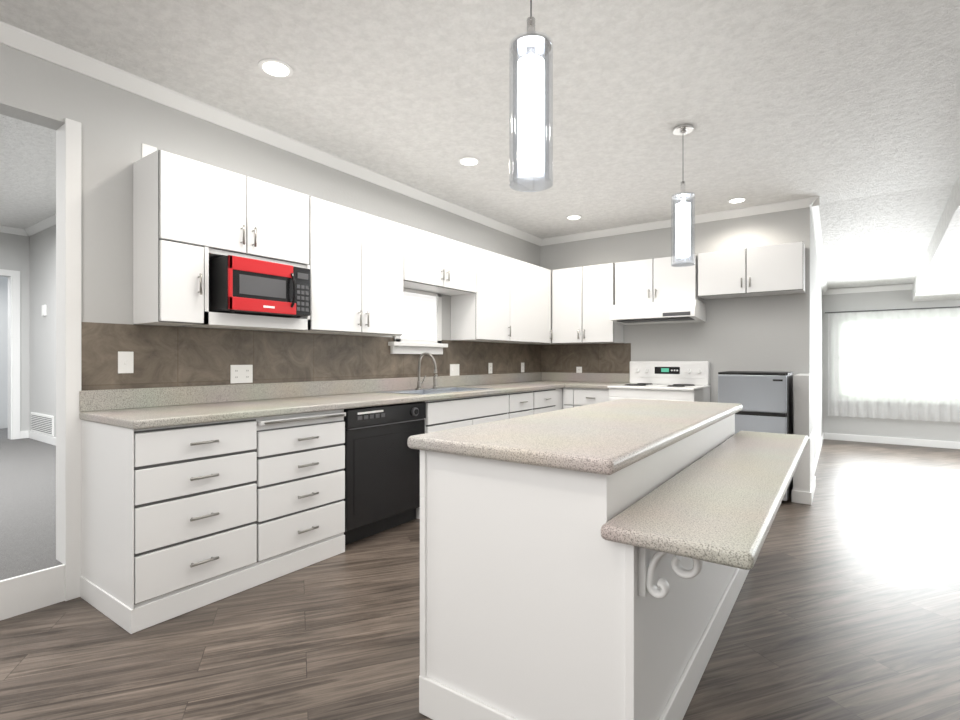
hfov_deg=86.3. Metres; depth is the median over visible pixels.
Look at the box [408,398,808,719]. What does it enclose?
kitchen island
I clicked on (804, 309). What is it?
wall
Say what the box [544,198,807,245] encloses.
crown molding
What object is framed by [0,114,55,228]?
ceiling
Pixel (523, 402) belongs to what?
base cabinet
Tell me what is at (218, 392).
backsplash
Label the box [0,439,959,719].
floor
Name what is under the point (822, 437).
baseboard
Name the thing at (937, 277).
ceiling beam
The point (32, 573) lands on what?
floor
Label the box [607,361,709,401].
electric range
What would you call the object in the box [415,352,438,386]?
faucet
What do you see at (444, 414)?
base cabinet
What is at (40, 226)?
crown molding
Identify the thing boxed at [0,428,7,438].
floor
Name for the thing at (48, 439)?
baseboard
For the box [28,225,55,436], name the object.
wall
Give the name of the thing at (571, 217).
recessed light
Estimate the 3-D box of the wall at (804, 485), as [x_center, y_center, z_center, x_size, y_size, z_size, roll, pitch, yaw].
[2.850,0.653,4.503,0.140,1.050,0.737,0,0,35]
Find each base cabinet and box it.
[80,411,345,633]
[395,395,510,518]
[511,391,534,417]
[535,387,562,413]
[563,387,608,408]
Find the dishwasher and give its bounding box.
[344,402,425,544]
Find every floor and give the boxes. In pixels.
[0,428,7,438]
[0,438,64,620]
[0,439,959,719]
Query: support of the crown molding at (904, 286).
attached to the wall at (913, 429)
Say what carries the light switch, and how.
attached to the wall at (32, 259)
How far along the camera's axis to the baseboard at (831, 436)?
7.16 m
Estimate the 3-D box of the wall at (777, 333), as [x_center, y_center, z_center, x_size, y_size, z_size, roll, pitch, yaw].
[1.901,-0.162,5.715,2.700,2.680,0.140,0,0,35]
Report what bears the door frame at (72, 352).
attached to the wall at (120, 126)
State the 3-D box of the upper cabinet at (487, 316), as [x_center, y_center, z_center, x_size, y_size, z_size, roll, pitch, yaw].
[0.011,-0.625,5.107,0.317,0.864,0.576,0,0,35]
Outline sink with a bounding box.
[395,387,490,394]
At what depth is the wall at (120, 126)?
2.69 m
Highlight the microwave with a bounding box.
[209,255,309,317]
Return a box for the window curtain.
[825,306,959,421]
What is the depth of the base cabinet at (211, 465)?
2.47 m
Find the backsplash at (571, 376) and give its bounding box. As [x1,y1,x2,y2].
[543,371,629,382]
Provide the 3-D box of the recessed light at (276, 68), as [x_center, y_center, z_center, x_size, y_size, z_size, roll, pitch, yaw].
[-1.050,-1.497,2.636,0.169,0.009,0.169,0,0,-10]
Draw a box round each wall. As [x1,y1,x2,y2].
[0,44,539,563]
[0,232,27,430]
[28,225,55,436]
[540,210,787,402]
[788,207,821,459]
[791,374,815,504]
[822,290,959,441]
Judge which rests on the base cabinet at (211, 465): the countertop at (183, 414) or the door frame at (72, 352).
the countertop at (183, 414)
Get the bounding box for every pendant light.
[509,0,552,191]
[671,124,694,266]
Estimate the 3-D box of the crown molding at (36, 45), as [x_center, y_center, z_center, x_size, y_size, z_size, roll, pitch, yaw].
[-1.344,-1.466,3.423,0.062,0.072,7.355,0,0,35]
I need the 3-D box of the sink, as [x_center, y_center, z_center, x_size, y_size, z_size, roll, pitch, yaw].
[-0.354,0.352,4.317,0.494,0.197,0.944,0,0,35]
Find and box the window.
[388,288,447,353]
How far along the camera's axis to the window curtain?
7.10 m
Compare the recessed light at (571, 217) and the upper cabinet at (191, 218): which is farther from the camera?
the recessed light at (571, 217)
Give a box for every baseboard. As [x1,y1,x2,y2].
[26,431,55,445]
[814,433,823,474]
[824,433,959,448]
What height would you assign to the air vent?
0.240 m
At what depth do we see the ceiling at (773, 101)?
2.81 m
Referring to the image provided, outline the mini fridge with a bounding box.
[718,371,792,502]
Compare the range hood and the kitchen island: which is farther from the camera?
the range hood
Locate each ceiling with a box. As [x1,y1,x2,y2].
[0,0,959,238]
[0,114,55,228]
[819,183,954,288]
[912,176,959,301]
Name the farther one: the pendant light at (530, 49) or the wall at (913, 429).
the wall at (913, 429)
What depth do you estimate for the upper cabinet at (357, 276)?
3.58 m
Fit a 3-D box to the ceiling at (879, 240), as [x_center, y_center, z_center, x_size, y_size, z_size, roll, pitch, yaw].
[5.724,-1.302,5.269,4.030,0.560,3.450,0,0,35]
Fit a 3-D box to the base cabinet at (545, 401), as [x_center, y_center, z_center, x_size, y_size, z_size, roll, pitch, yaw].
[0.467,0.738,5.489,0.617,0.880,0.647,0,0,35]
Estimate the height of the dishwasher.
0.872 m
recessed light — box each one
[258,58,292,77]
[458,157,479,165]
[566,215,581,219]
[727,197,746,202]
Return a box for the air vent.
[31,412,53,435]
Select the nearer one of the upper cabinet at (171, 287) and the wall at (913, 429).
the upper cabinet at (171, 287)
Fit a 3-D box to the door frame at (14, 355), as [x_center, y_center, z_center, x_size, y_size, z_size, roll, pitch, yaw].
[-6.196,-0.065,6.250,0.155,2.145,0.860,0,0,35]
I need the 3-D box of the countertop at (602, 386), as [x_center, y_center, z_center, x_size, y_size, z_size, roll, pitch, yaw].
[1.306,0.278,5.651,0.504,0.040,0.645,0,0,35]
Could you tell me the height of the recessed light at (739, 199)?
0.009 m
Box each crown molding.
[0,21,543,245]
[0,214,55,236]
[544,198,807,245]
[808,196,831,294]
[832,284,912,293]
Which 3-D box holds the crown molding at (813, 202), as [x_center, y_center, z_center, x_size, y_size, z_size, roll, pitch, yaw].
[4.081,-1.236,6.127,0.078,0.532,3.493,0,0,35]
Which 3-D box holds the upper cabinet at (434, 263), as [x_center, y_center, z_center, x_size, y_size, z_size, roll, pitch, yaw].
[-0.438,-0.840,4.474,0.317,0.434,0.969,0,0,35]
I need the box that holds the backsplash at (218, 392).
[79,371,542,410]
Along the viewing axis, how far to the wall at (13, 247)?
6.61 m
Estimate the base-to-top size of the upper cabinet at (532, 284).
0.864 m
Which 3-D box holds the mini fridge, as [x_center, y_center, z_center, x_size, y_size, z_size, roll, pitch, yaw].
[2.440,0.642,4.531,0.524,1.072,0.596,0,0,35]
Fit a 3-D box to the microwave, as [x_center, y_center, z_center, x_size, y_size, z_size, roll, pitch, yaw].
[-1.339,-0.414,3.060,0.430,0.300,0.520,0,0,35]
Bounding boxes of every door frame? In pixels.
[0,269,19,439]
[65,118,80,600]
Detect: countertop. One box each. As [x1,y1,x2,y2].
[79,379,566,430]
[563,383,628,390]
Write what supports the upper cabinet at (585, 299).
attached to the wall at (777, 333)
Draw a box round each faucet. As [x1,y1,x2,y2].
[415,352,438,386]
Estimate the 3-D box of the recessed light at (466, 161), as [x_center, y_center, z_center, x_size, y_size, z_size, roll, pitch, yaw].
[-0.083,-1.497,3.866,0.169,0.009,0.169,0,0,-10]
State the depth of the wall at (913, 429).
7.28 m
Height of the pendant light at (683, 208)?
0.886 m
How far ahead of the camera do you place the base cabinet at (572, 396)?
5.44 m
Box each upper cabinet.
[133,150,312,269]
[133,246,212,327]
[277,197,404,335]
[405,225,480,297]
[451,249,512,341]
[497,258,552,344]
[552,241,804,343]
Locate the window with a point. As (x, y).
(422, 321)
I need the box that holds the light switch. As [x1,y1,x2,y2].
[42,305,45,315]
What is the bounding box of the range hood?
[610,300,705,324]
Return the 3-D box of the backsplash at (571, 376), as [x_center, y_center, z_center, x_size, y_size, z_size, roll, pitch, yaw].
[1.233,0.206,6.086,1.128,0.104,0.021,0,0,35]

